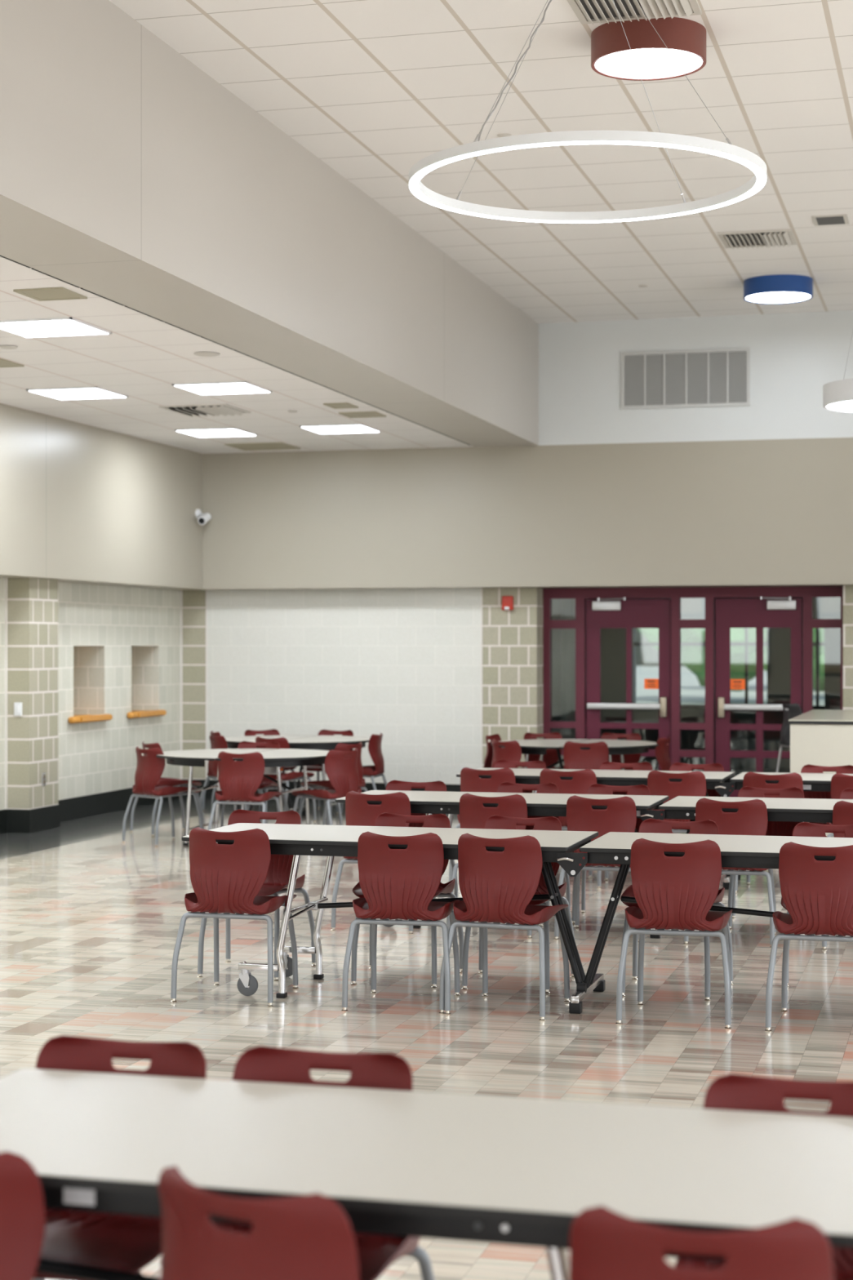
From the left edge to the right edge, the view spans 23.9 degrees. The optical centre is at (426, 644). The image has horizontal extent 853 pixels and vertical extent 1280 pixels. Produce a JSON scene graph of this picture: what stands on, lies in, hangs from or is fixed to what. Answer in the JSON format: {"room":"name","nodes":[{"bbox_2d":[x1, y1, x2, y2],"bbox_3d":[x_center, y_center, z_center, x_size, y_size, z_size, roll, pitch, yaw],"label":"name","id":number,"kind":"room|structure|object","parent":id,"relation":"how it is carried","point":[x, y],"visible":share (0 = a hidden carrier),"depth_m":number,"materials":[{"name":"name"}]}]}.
{"room":"eatery","nodes":[
{"label":"eatery","id":0,"kind":"room"},
{"bbox_2d":[0,577,180,809],"bbox_3d":[-6.052,0.385,10.033,0.715,2.500,25.250,0,0,15],"label":"wall","id":1,"kind":"structure","parent":0,"point":[119,646],"depth_m":19.72,"materials":[{"name":"white brick"}]},
{"bbox_2d":[7,577,57,809],"bbox_3d":[-3.485,0.485,17.809,0.220,2.300,0.580,0,0,15],"label":"pilaster","id":2,"kind":"object","parent":1,"relation":"attached to","point":[32,602],"visible":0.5,"depth_m":17.56,"materials":[{"name":"beige brick"}]},
{"bbox_2d":[67,713,112,724],"bbox_3d":[-3.451,0.703,19.228,0.620,0.065,0.880,0,0,15],"label":"ledge","id":3,"kind":"object","parent":1,"relation":"attached to","point":[77,718],"visible":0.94,"depth_m":19.09,"materials":[{"name":"orange wood"}]},
{"bbox_2d":[0,785,181,833],"bbox_3d":[-5.685,1.534,9.573,0.232,0.203,24.550,0,0,15],"label":"baseboard","id":4,"kind":"structure","parent":1,"relation":"attached to","point":[11,820],"depth_m":18.73,"materials":[{"name":"black rubber"}]},
{"bbox_2d":[4,577,482,808],"bbox_3d":[-1.550,0.424,19.068,3.306,2.015,4.065,0,0,15],"label":"trim","id":5,"kind":"structure","parent":1,"relation":"attached to","point":[6,579],"depth_m":20.60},
{"bbox_2d":[0,403,202,589],"bbox_3d":[-5.957,-1.339,9.490,0.980,1.512,24.250,0,0,15],"label":"wall","id":6,"kind":"structure","parent":0,"point":[80,503],"depth_m":18.48,"materials":[{"name":"beige paint"}]},
{"bbox_2d":[182,590,205,779],"bbox_3d":[-2.387,0.485,21.759,0.295,2.300,0.700,0,0,15],"label":"wall","id":7,"kind":"structure","parent":0,"point":[193,602],"depth_m":21.42,"materials":[{"name":"beige brick"}]},
{"bbox_2d":[0,256,473,453],"bbox_3d":[-4.071,-2.047,8.985,2.925,0.096,24.250,0,0,15],"label":"ceiling","id":8,"kind":"structure","parent":0,"point":[142,357],"depth_m":15.43,"materials":[{"name":"tile"}]},
{"bbox_2d":[13,287,87,301],"bbox_3d":[-2.136,-1.993,11.443,0.300,0.012,0.330,0,0,15],"label":"ceiling vent","id":9,"kind":"object","parent":8,"relation":"in","point":[51,293],"visible":1,"depth_m":11.43,"materials":[{"name":"beige metal"}]},
{"bbox_2d":[22,290,78,299],"bbox_3d":[-2.136,-1.994,11.443,0.240,0.008,0.270,0,0,15],"label":"grille","id":10,"kind":"object","parent":9,"relation":"attached to","point":[36,295],"depth_m":11.46,"materials":[{"name":"beige metal"}]},
{"bbox_2d":[0,317,111,337],"bbox_3d":[-2.378,-1.991,12.646,0.600,0.016,0.600,0,0,15],"label":"recessed light","id":11,"kind":"object","parent":8,"relation":"in","point":[55,326],"visible":1,"depth_m":12.59,"materials":[{"name":"white plastic"}]},
{"bbox_2d":[26,386,128,399],"bbox_3d":[-2.759,-1.991,15.937,0.600,0.016,0.600,0,0,15],"label":"recessed light","id":12,"kind":"object","parent":8,"relation":"in","point":[73,393],"visible":1,"depth_m":15.86,"materials":[{"name":"white plastic"}]},
{"bbox_2d":[158,404,250,417],"bbox_3d":[-1.872,-1.981,17.045,0.600,0.034,0.600,0,0,15],"label":"ceiling vent","id":13,"kind":"object","parent":8,"relation":"in","point":[217,410],"visible":1,"depth_m":16.94,"materials":[{"name":"metal"}]},
{"bbox_2d":[165,405,243,413],"bbox_3d":[-1.872,-1.994,17.045,0.540,0.008,0.540,0,0,15],"label":"grille","id":14,"kind":"object","parent":13,"relation":"attached to","point":[179,409],"depth_m":16.93,"materials":[{"name":"white metal"}]},
{"bbox_2d":[174,427,257,437],"bbox_3d":[-1.970,-1.991,18.883,0.600,0.016,0.600,0,0,15],"label":"recessed light","id":15,"kind":"object","parent":8,"relation":"in","point":[216,432],"visible":1,"depth_m":18.78,"materials":[{"name":"white plastic"}]},
{"bbox_2d":[172,381,271,395],"bbox_3d":[-1.581,-1.991,15.621,0.600,0.016,0.600,0,0,15],"label":"recessed light","id":16,"kind":"object","parent":8,"relation":"in","point":[233,387],"visible":1,"depth_m":15.55,"materials":[{"name":"white plastic"}]},
{"bbox_2d":[223,442,300,450],"bbox_3d":[-1.644,-1.993,20.214,0.600,0.012,0.600,0,0,15],"label":"ceiling vent","id":17,"kind":"object","parent":8,"relation":"in","point":[259,446],"visible":1,"depth_m":20.16,"materials":[{"name":"beige metal"}]},
{"bbox_2d":[230,444,295,449],"bbox_3d":[-1.644,-1.994,20.214,0.540,0.008,0.540,0,0,15],"label":"grille","id":18,"kind":"object","parent":17,"relation":"attached to","point":[242,446],"depth_m":20.24,"materials":[{"name":"beige metal"}]},
{"bbox_2d":[299,423,381,433],"bbox_3d":[-0.791,-1.991,18.567,0.600,0.016,0.600,0,0,15],"label":"recessed light","id":19,"kind":"object","parent":8,"relation":"in","point":[354,428],"visible":1,"depth_m":18.49,"materials":[{"name":"white plastic"}]},
{"bbox_2d":[0,764,852,1279],"bbox_3d":[0.159,1.760,11.604,18.300,0.251,32.100,0,0,15],"label":"floor","id":20,"kind":"structure","parent":0,"point":[90,919],"depth_m":9.41,"materials":[{"name":"tile"}]},
{"bbox_2d":[0,1151,45,1279],"bbox_3d":[-0.792,1.237,3.527,0.497,0.797,0.510,0,0,15],"label":"chair","id":21,"kind":"object","parent":20,"relation":"on","point":[22,1210],"visible":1,"depth_m":3.33,"materials":[{"name":"red plastic"}]},
{"bbox_2d":[33,1035,206,1279],"bbox_3d":[-0.686,1.237,4.136,0.497,0.797,0.510,0,0,15],"label":"chair","id":22,"kind":"object","parent":20,"relation":"on","point":[128,1243],"visible":0.36,"depth_m":4.26,"materials":[{"name":"red plastic"}]},
{"bbox_2d":[121,746,202,847],"bbox_3d":[-2.170,1.237,16.640,0.511,0.797,0.497,0,0,-43],"label":"chair","id":23,"kind":"object","parent":20,"relation":"on","point":[149,770],"visible":0.98,"depth_m":16.48,"materials":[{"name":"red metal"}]},
{"bbox_2d":[129,741,204,836],"bbox_3d":[-2.249,1.237,17.493,0.511,0.797,0.497,0,0,-31],"label":"chair","id":24,"kind":"object","parent":20,"relation":"on","point":[171,782],"visible":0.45,"depth_m":17.42,"materials":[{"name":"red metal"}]},
{"bbox_2d":[200,733,264,822],"bbox_3d":[-1.814,1.237,18.847,0.511,0.797,0.497,0,0,-27],"label":"chair","id":25,"kind":"object","parent":20,"relation":"on","point":[220,742],"visible":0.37,"depth_m":18.72,"materials":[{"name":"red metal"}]},
{"bbox_2d":[169,826,298,1007],"bbox_3d":[-0.874,1.237,9.393,0.497,0.797,0.510,0,0,14],"label":"chair","id":26,"kind":"object","parent":20,"relation":"on","point":[225,878],"visible":0.99,"depth_m":9.20,"materials":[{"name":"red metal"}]},
{"bbox_2d":[155,748,328,845],"bbox_3d":[-1.471,1.265,16.638,1.530,0.740,1.529,0,0,18],"label":"round table","id":27,"kind":"object","parent":20,"relation":"on","point":[274,758],"visible":0.63,"depth_m":16.41,"materials":[{"name":"beige laminate"}]},
{"bbox_2d":[207,751,282,830],"bbox_3d":[-1.422,1.237,15.995,0.497,0.797,0.511,0,0,17],"label":"chair","id":28,"kind":"object","parent":20,"relation":"on","point":[238,780],"visible":0.93,"depth_m":15.80,"materials":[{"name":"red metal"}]},
{"bbox_2d":[220,741,288,826],"bbox_3d":[-1.498,1.237,17.398,0.497,0.797,0.510,0,0,15],"label":"chair","id":29,"kind":"object","parent":20,"relation":"on","point":[266,784],"visible":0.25,"depth_m":17.54,"materials":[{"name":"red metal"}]},
{"bbox_2d":[196,808,315,981],"bbox_3d":[-0.859,1.237,10.084,0.497,0.797,0.510,0,0,15],"label":"chair","id":30,"kind":"object","parent":20,"relation":"on","point":[276,882],"visible":0.27,"depth_m":10.24,"materials":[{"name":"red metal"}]},
{"bbox_2d":[158,1165,359,1279],"bbox_3d":[-0.195,1.237,3.294,0.497,0.797,0.510,0,0,34],"label":"chair","id":31,"kind":"object","parent":20,"relation":"on","point":[308,1237],"visible":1,"depth_m":3.10,"materials":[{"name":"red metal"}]},
{"bbox_2d":[244,736,316,822],"bbox_3d":[-1.331,1.237,18.526,0.497,0.797,0.511,0,0,35],"label":"chair","id":32,"kind":"object","parent":20,"relation":"on","point":[283,743],"visible":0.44,"depth_m":18.34,"materials":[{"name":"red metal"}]},
{"bbox_2d":[160,1045,435,1279],"bbox_3d":[-0.252,1.237,4.020,0.497,0.797,0.510,0,0,15],"label":"chair","id":33,"kind":"object","parent":20,"relation":"on","point":[376,1253],"visible":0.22,"depth_m":4.19,"materials":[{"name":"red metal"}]},
{"bbox_2d":[224,735,370,820],"bbox_3d":[-1.251,1.265,19.198,1.529,0.740,1.530,0,0,2],"label":"round table","id":34,"kind":"object","parent":20,"relation":"on","point":[298,742],"visible":0.41,"depth_m":18.95,"materials":[{"name":"beige laminate"}]},
{"bbox_2d":[298,728,353,813],"bbox_3d":[-0.956,1.237,19.802,0.497,0.797,0.510,0,0,23],"label":"chair","id":35,"kind":"object","parent":20,"relation":"on","point":[317,768],"visible":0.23,"depth_m":19.96,"materials":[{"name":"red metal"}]},
{"bbox_2d":[291,748,361,825],"bbox_3d":[-0.789,1.237,16.312,0.510,0.797,0.497,0,0,39],"label":"chair","id":36,"kind":"object","parent":20,"relation":"on","point":[342,773],"visible":0.86,"depth_m":16.14,"materials":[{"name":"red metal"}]},
{"bbox_2d":[298,742,367,825],"bbox_3d":[-0.789,1.237,17.417,0.511,0.797,0.497,0,0,35],"label":"chair","id":37,"kind":"object","parent":20,"relation":"on","point":[320,784],"visible":0.44,"depth_m":17.34,"materials":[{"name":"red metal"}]},
{"bbox_2d":[329,733,386,814],"bbox_3d":[-0.630,1.237,19.138,0.511,0.797,0.497,0,0,13],"label":"chair","id":38,"kind":"object","parent":20,"relation":"on","point":[377,770],"visible":0.59,"depth_m":18.99,"materials":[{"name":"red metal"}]},
{"bbox_2d":[330,791,413,934],"bbox_3d":[-0.241,1.237,11.682,0.497,0.797,0.511,0,0,17],"label":"chair","id":39,"kind":"object","parent":20,"relation":"on","point":[358,812],"visible":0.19,"depth_m":11.51,"materials":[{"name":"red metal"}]},
{"bbox_2d":[341,831,460,1015],"bbox_3d":[-0.094,1.237,9.184,0.497,0.797,0.510,0,0,10],"label":"chair","id":40,"kind":"object","parent":20,"relation":"on","point":[400,886],"visible":0.98,"depth_m":8.99,"materials":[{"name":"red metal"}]},
{"bbox_2d":[350,812,463,988],"bbox_3d":[-0.103,1.237,9.882,0.497,0.797,0.511,0,0,13],"label":"chair","id":41,"kind":"object","parent":20,"relation":"on","point":[438,820],"visible":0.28,"depth_m":10.02,"materials":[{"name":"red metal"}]},
{"bbox_2d":[385,779,457,898],"bbox_3d":[-0.097,1.237,12.313,0.497,0.797,0.511,0,0,13],"label":"chair","id":42,"kind":"object","parent":20,"relation":"on","point":[394,784],"visible":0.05,"depth_m":12.50,"materials":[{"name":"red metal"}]},
{"bbox_2d":[0,1068,852,1279],"bbox_3d":[-0.981,1.265,3.892,3.730,0.740,0.780,0,0,15],"label":"folding table","id":43,"kind":"object","parent":20,"relation":"on","point":[486,1169],"visible":0.74,"depth_m":3.53,"materials":[{"name":"beige laminate"}]},
{"bbox_2d":[448,767,515,881],"bbox_3d":[0.462,1.237,13.937,0.497,0.797,0.510,0,0,18],"label":"chair","id":44,"kind":"object","parent":20,"relation":"on","point":[470,780],"visible":0.17,"depth_m":13.76,"materials":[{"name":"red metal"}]},
{"bbox_2d":[446,793,543,938],"bbox_3d":[0.411,1.237,11.508,0.497,0.797,0.510,0,0,15],"label":"chair","id":45,"kind":"object","parent":20,"relation":"on","point":[473,813],"visible":0.23,"depth_m":11.33,"materials":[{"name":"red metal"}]},
{"bbox_2d":[438,833,570,1021],"bbox_3d":[0.373,1.237,9.068,0.497,0.797,0.510,0,0,21],"label":"chair","id":46,"kind":"object","parent":20,"relation":"on","point":[497,888],"visible":1,"depth_m":8.88,"materials":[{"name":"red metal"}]},
{"bbox_2d":[491,738,521,768],"bbox_3d":[0.820,1.237,17.918,0.510,0.797,0.497,0,0,-37],"label":"chair","id":47,"kind":"object","parent":20,"relation":"on","point":[512,751],"visible":0.2,"depth_m":17.75,"materials":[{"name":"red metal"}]},
{"bbox_2d":[181,822,852,1013],"bbox_3d":[0.750,1.265,9.272,3.730,0.740,0.780,0,0,15],"label":"folding table","id":48,"kind":"object","parent":20,"relation":"on","point":[756,851],"visible":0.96,"depth_m":9.26,"materials":[{"name":"beige laminate"}]},
{"bbox_2d":[462,814,575,993],"bbox_3d":[0.436,1.237,9.737,0.497,0.797,0.510,0,0,15],"label":"chair","id":49,"kind":"object","parent":20,"relation":"on","point":[493,822],"visible":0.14,"depth_m":9.87,"materials":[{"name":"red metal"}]},
{"bbox_2d":[493,760,546,793],"bbox_3d":[0.644,1.237,14.526,0.497,0.797,0.510,0,0,15],"label":"chair","id":50,"kind":"object","parent":20,"relation":"on","point":[539,764],"visible":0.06,"depth_m":14.72,"materials":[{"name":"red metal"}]},
{"bbox_2d":[496,782,570,922],"bbox_3d":[0.581,1.237,12.131,0.497,0.797,0.510,0,0,15],"label":"chair","id":51,"kind":"object","parent":20,"relation":"on","point":[505,787],"visible":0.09,"depth_m":12.31,"materials":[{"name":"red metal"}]},
{"bbox_2d":[521,732,564,768],"bbox_3d":[1.154,1.237,19.180,0.497,0.797,0.511,0,0,-15],"label":"chair","id":52,"kind":"object","parent":20,"relation":"on","point":[551,757],"visible":0.17,"depth_m":19.38,"materials":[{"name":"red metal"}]},
{"bbox_2d":[539,768,608,888],"bbox_3d":[0.996,1.237,13.794,0.497,0.797,0.510,0,0,15],"label":"chair","id":53,"kind":"object","parent":20,"relation":"on","point":[582,780],"visible":0.18,"depth_m":13.60,"materials":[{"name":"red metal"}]},
{"bbox_2d":[491,738,658,769],"bbox_3d":[1.357,1.265,18.395,1.529,0.740,1.530,0,0,28],"label":"round table","id":54,"kind":"object","parent":20,"relation":"on","point":[615,747],"visible":0.32,"depth_m":18.16,"materials":[{"name":"beige laminate"}]},
{"bbox_2d":[563,741,608,769],"bbox_3d":[1.417,1.237,17.708,0.497,0.797,0.510,0,0,11],"label":"chair","id":55,"kind":"object","parent":20,"relation":"on","point":[575,757],"visible":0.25,"depth_m":17.52,"materials":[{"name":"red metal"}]},
{"bbox_2d":[335,790,852,938],"bbox_3d":[1.364,1.265,11.561,3.730,0.740,0.780,0,0,15],"label":"folding table","id":56,"kind":"object","parent":20,"relation":"on","point":[428,802],"visible":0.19,"depth_m":11.47,"materials":[{"name":"beige laminate"}]},
{"bbox_2d":[554,795,639,942],"bbox_3d":[1.006,1.237,11.348,0.497,0.797,0.510,0,0,14],"label":"chair","id":57,"kind":"object","parent":20,"relation":"on","point":[620,813],"visible":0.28,"depth_m":11.16,"materials":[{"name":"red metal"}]},
{"bbox_2d":[572,783,650,924],"bbox_3d":[1.119,1.237,11.987,0.497,0.797,0.510,0,0,15],"label":"chair","id":58,"kind":"object","parent":20,"relation":"on","point":[595,788],"visible":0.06,"depth_m":12.18,"materials":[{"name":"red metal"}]},
{"bbox_2d":[588,761,653,878],"bbox_3d":[1.399,1.237,14.324,0.497,0.797,0.511,0,0,13],"label":"chair","id":59,"kind":"object","parent":20,"relation":"on","point":[645,766],"visible":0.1,"depth_m":14.51,"materials":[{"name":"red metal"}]},
{"bbox_2d":[600,732,641,770],"bbox_3d":[1.819,1.237,19.077,0.497,0.797,0.510,0,0,15],"label":"chair","id":60,"kind":"object","parent":20,"relation":"on","point":[628,758],"visible":0.14,"depth_m":19.26,"materials":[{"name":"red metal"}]},
{"bbox_2d":[456,768,852,889],"bbox_3d":[2.100,1.265,13.807,3.730,0.740,0.780,0,0,15],"label":"folding table","id":61,"kind":"object","parent":20,"relation":"on","point":[720,781],"visible":0.24,"depth_m":13.68,"materials":[{"name":"beige laminate"}]},
{"bbox_2d":[655,736,671,770],"bbox_3d":[2.017,1.237,18.427,0.510,0.797,0.497,0,0,21],"label":"chair","id":62,"kind":"object","parent":20,"relation":"on","point":[662,751],"visible":0.3,"depth_m":18.25,"materials":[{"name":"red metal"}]},
{"bbox_2d":[615,838,733,1029],"bbox_3d":[1.111,1.237,8.861,0.497,0.797,0.511,0,0,13],"label":"chair","id":63,"kind":"object","parent":20,"relation":"on","point":[670,893],"visible":1,"depth_m":8.67,"materials":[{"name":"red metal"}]},
{"bbox_2d":[647,769,706,833],"bbox_3d":[1.706,1.237,13.604,0.497,0.797,0.510,0,0,14],"label":"chair","id":64,"kind":"object","parent":20,"relation":"on","point":[694,783],"visible":0.21,"depth_m":13.41,"materials":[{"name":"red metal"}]},
{"bbox_2d":[620,817,733,1001],"bbox_3d":[1.172,1.237,9.540,0.497,0.797,0.511,0,0,17],"label":"chair","id":65,"kind":"object","parent":20,"relation":"on","point":[649,825],"visible":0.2,"depth_m":9.68,"materials":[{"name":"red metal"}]},
{"bbox_2d":[669,762,724,881],"bbox_3d":[1.888,1.237,14.193,0.497,0.797,0.510,0,0,15],"label":"chair","id":66,"kind":"object","parent":20,"relation":"on","point":[677,766],"visible":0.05,"depth_m":14.38,"materials":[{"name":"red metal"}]},
{"bbox_2d":[568,1205,833,1279],"bbox_3d":[0.437,1.237,3.135,0.497,0.797,0.511,0,0,13],"label":"chair","id":67,"kind":"object","parent":20,"relation":"on","point":[606,1244],"visible":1,"depth_m":2.95,"materials":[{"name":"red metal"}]},
{"bbox_2d":[683,797,777,947],"bbox_3d":[1.705,1.237,11.161,0.497,0.797,0.510,0,0,15],"label":"chair","id":68,"kind":"object","parent":20,"relation":"on","point":[751,818],"visible":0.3,"depth_m":10.96,"materials":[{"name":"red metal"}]},
{"bbox_2d":[675,1073,852,1279],"bbox_3d":[0.693,1.237,3.746,0.497,0.797,0.510,0,0,15],"label":"chair","id":69,"kind":"object","parent":20,"relation":"on","point":[731,1091],"visible":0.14,"depth_m":3.94,"materials":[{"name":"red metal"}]},
{"bbox_2d":[728,786,804,929],"bbox_3d":[1.998,1.237,11.751,0.497,0.797,0.510,0,0,15],"label":"chair","id":70,"kind":"object","parent":20,"relation":"on","point":[774,828],"visible":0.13,"depth_m":11.94,"materials":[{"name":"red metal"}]},
{"bbox_2d":[735,771,809,893],"bbox_3d":[2.325,1.237,13.438,0.497,0.797,0.510,0,0,15],"label":"chair","id":71,"kind":"object","parent":20,"relation":"on","point":[751,779],"visible":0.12,"depth_m":13.25,"materials":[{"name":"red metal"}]},
{"bbox_2d":[776,702,802,772],"bbox_3d":[3.483,1.082,18.442,0.552,1.107,0.501,0,0,-13],"label":"bar chair","id":72,"kind":"object","parent":20,"relation":"on","point":[794,709],"visible":0.38,"depth_m":18.38,"materials":[{"name":"metal"}]},
{"bbox_2d":[764,841,852,1031],"bbox_3d":[1.731,1.237,8.695,0.497,0.797,0.510,0,0,14],"label":"chair","id":73,"kind":"object","parent":20,"relation":"on","point":[817,895],"visible":1,"depth_m":8.52,"materials":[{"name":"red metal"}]},
{"bbox_2d":[781,822,852,1004],"bbox_3d":[1.885,1.237,9.349,0.497,0.797,0.510,0,0,15],"label":"chair","id":74,"kind":"object","parent":20,"relation":"on","point":[803,828],"visible":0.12,"depth_m":9.55,"materials":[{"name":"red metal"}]},
{"bbox_2d":[788,709,852,837],"bbox_3d":[3.948,1.101,16.242,1.820,1.068,2.500,0,0,15],"label":"counter","id":75,"kind":"object","parent":20,"relation":"on","point":[818,737],"depth_m":15.23,"materials":[{"name":"beige laminate"}]},
{"bbox_2d":[788,709,852,721],"bbox_3d":[3.948,0.572,16.242,1.820,0.010,2.500,0,0,15],"label":"countertop","id":76,"kind":"structure","parent":75,"relation":"on","point":[814,715],"depth_m":15.99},
{"bbox_2d":[800,764,852,824],"bbox_3d":[2.781,1.237,13.954,0.497,0.797,0.510,0,0,15],"label":"chair","id":77,"kind":"object","parent":20,"relation":"on","point":[808,768],"visible":0.08,"depth_m":14.15,"materials":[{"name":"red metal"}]},
{"bbox_2d":[821,800,852,950],"bbox_3d":[2.421,1.237,10.969,0.497,0.797,0.510,0,0,15],"label":"chair","id":78,"kind":"object","parent":20,"relation":"on","point":[842,813],"visible":0.15,"depth_m":10.84,"materials":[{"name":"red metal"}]},
{"bbox_2d":[826,773,852,837],"bbox_3d":[2.878,1.237,13.290,0.497,0.797,0.510,0,0,15],"label":"chair","id":79,"kind":"object","parent":20,"relation":"on","point":[840,782],"visible":0.2,"depth_m":13.16,"materials":[{"name":"red plastic"}]},
{"bbox_2d":[108,0,852,323],"bbox_3d":[2.877,-3.265,7.123,10.130,0.100,24.250,0,0,15],"label":"ceiling","id":80,"kind":"structure","parent":0,"point":[373,89],"depth_m":12.44,"materials":[{"name":"tile"}]},
{"bbox_2d":[0,0,538,447],"bbox_3d":[-2.327,-2.655,8.518,0.645,1.320,24.250,0,0,15],"label":"beam","id":81,"kind":"structure","parent":80,"relation":"attached to","point":[131,176],"depth_m":11.77,"materials":[{"name":"beige paint"}]},
{"bbox_2d":[0,255,469,444],"bbox_3d":[-2.647,-2.006,8.608,0.020,0.019,23.860,0,0,15],"label":"trim","id":82,"kind":"structure","parent":81,"relation":"attached to","point":[0,255],"depth_m":13.01,"materials":[{"name":"metal"}]},
{"bbox_2d":[408,0,767,223],"bbox_3d":[0.708,-2.622,8.910,1.575,1.187,1.575,0,0,15],"label":"pendant","id":83,"kind":"object","parent":80,"relation":"hanging from","point":[742,156],"visible":1,"depth_m":8.60,"materials":[{"name":"plastic"}]},
{"bbox_2d":[408,141,766,223],"bbox_3d":[0.708,-2.030,8.910,1.571,0.005,1.571,0,0,15],"label":"diffuser","id":84,"kind":"object","parent":83,"relation":"attached to","point":[748,160],"depth_m":9.01,"materials":[{"name":"white plastic"}]},
{"bbox_2d":[566,0,702,24],"bbox_3d":[1.020,-3.198,10.007,0.620,0.034,0.620,0,0,15],"label":"ceiling vent","id":85,"kind":"object","parent":80,"relation":"in","point":[588,11],"visible":0.99,"depth_m":10.14,"materials":[{"name":"metal"}]},
{"bbox_2d":[591,17,706,80],"bbox_3d":[1.169,-3.133,10.594,0.604,0.164,0.604,0,0,15],"label":"drum light","id":86,"kind":"object","parent":80,"relation":"attached to","point":[611,56],"visible":0.97,"depth_m":10.41,"materials":[{"name":"red metal"}]},
{"bbox_2d":[595,48,702,78],"bbox_3d":[1.169,-3.064,10.594,0.563,0.010,0.563,0,0,15],"label":"diffuser","id":87,"kind":"object","parent":86,"relation":"attached to","point":[613,63],"depth_m":10.58,"materials":[{"name":"white plastic"}]},
{"bbox_2d":[717,228,797,249],"bbox_3d":[2.620,-3.198,15.904,0.570,0.034,0.570,0,0,15],"label":"ceiling vent","id":88,"kind":"object","parent":80,"relation":"in","point":[774,237],"visible":1,"depth_m":15.85,"materials":[{"name":"metal"}]},
{"bbox_2d":[743,274,813,303],"bbox_3d":[3.105,-3.138,17.775,0.604,0.154,0.604,0,0,15],"label":"drum light","id":89,"kind":"object","parent":80,"relation":"attached to","point":[775,288],"visible":1,"depth_m":17.57,"materials":[{"name":"blue metal"}]},
{"bbox_2d":[746,292,810,302],"bbox_3d":[3.105,-3.074,17.775,0.563,0.010,0.563,0,0,15],"label":"diffuser","id":90,"kind":"object","parent":89,"relation":"attached to","point":[753,297],"depth_m":17.79,"materials":[{"name":"white plastic"}]},
{"bbox_2d":[811,213,849,226],"bbox_3d":[3.055,-3.209,15.218,0.260,0.011,0.340,0,0,15],"label":"ceiling vent","id":91,"kind":"object","parent":80,"relation":"attached to","point":[842,219],"visible":1,"depth_m":15.18,"materials":[{"name":"metal"}]},
{"bbox_2d":[822,332,852,413],"bbox_3d":[3.013,-2.378,12.992,0.890,1.674,0.890,0,0,15],"label":"drum light","id":92,"kind":"object","parent":80,"relation":"hanging from","point":[837,396],"visible":1,"depth_m":12.85,"materials":[{"name":"metal"}]},
{"bbox_2d":[826,400,852,411],"bbox_3d":[3.013,-1.554,12.992,0.849,0.010,0.849,0,0,15],"label":"diffuser","id":93,"kind":"object","parent":92,"relation":"attached to","point":[833,406],"depth_m":13.06,"materials":[{"name":"white plastic"}]},
{"bbox_2d":[174,310,852,590],"bbox_3d":[3.937,-1.949,19.910,14.700,2.732,1.000,0,0,15],"label":"wall","id":94,"kind":"structure","parent":0,"point":[766,513],"depth_m":20.00,"materials":[{"name":"beige paint"}]},
{"bbox_2d":[621,347,750,408],"bbox_3d":[2.538,-2.611,19.755,1.264,0.560,0.022,0,0,15],"label":"air vent","id":95,"kind":"object","parent":94,"relation":"in","point":[717,377],"visible":1,"depth_m":19.75,"materials":[{"name":"metal"}]},
{"bbox_2d":[207,585,852,784],"bbox_3d":[4.415,0.485,19.937,13.790,2.300,0.700,0,0,15],"label":"wall","id":96,"kind":"structure","parent":0,"point":[403,665],"depth_m":20.86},
{"bbox_2d":[181,779,460,801],"bbox_3d":[4.181,1.534,19.631,14.085,0.203,0.012,0,0,15],"label":"baseboard","id":97,"kind":"structure","parent":96,"relation":"attached to","point":[380,786],"depth_m":21.12,"materials":[{"name":"black rubber"}]},
{"bbox_2d":[586,597,671,769],"bbox_3d":[2.052,0.570,20.545,0.870,2.106,0.148,0,0,15],"label":"door","id":98,"kind":"structure","parent":96,"relation":"in","point":[628,614],"depth_m":20.57,"materials":[{"name":"red paint"}]},
{"bbox_2d":[542,586,843,764],"bbox_3d":[2.692,0.526,20.423,3.052,2.217,0.112,0,0,15],"label":"door frame","id":99,"kind":"structure","parent":96,"relation":"attached to","point":[807,593],"depth_m":20.41,"materials":[{"name":"red paint"}]},
{"bbox_2d":[715,596,802,796],"bbox_3d":[3.329,0.570,20.203,0.863,2.106,0.148,0,0,15],"label":"door","id":100,"kind":"structure","parent":96,"relation":"in","point":[760,613],"depth_m":20.24,"materials":[{"name":"red paint"}]},
{"bbox_2d":[560,598,588,765],"bbox_3d":[1.824,0.160,24.772,0.340,2.950,0.340,0,0,15],"label":"column lobby","id":101,"kind":"structure","parent":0,"point":[567,605],"depth_m":24.63,"materials":[{"name":"concrete"}]},
{"bbox_2d":[551,596,840,768],"bbox_3d":[4.226,0.135,26.976,18.200,3.000,0.300,0,0,15],"label":"wall","id":102,"kind":"structure","parent":0,"point":[613,640],"depth_m":26.98,"materials":[{"name":"paint"}]},
{"label":"outside","id":103,"kind":"structure","parent":0,"visible":0},
{"bbox_2d":[635,666,824,705],"bbox_3d":[24.238,1.835,90.459,120.000,0.300,132.700,0,0,15],"label":"ground","id":104,"kind":"structure","parent":103,"point":[691,692],"depth_m":72.29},
{"bbox_2d":[634,627,824,709],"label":"window","id":105,"kind":"structure","parent":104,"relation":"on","point":[693,657],"depth_m":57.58,"materials":[{"name":"clear glass"}]},
{"bbox_2d":[813,650,824,691],"bbox_3d":[15.297,-3.355,73.054,9.171,11.133,9.374,0,0,15],"label":"tree","id":106,"kind":"object","parent":104,"relation":"on","point":[822,656],"visible":0.02,"depth_m":72.28,"materials":[{"name":"green plant"}]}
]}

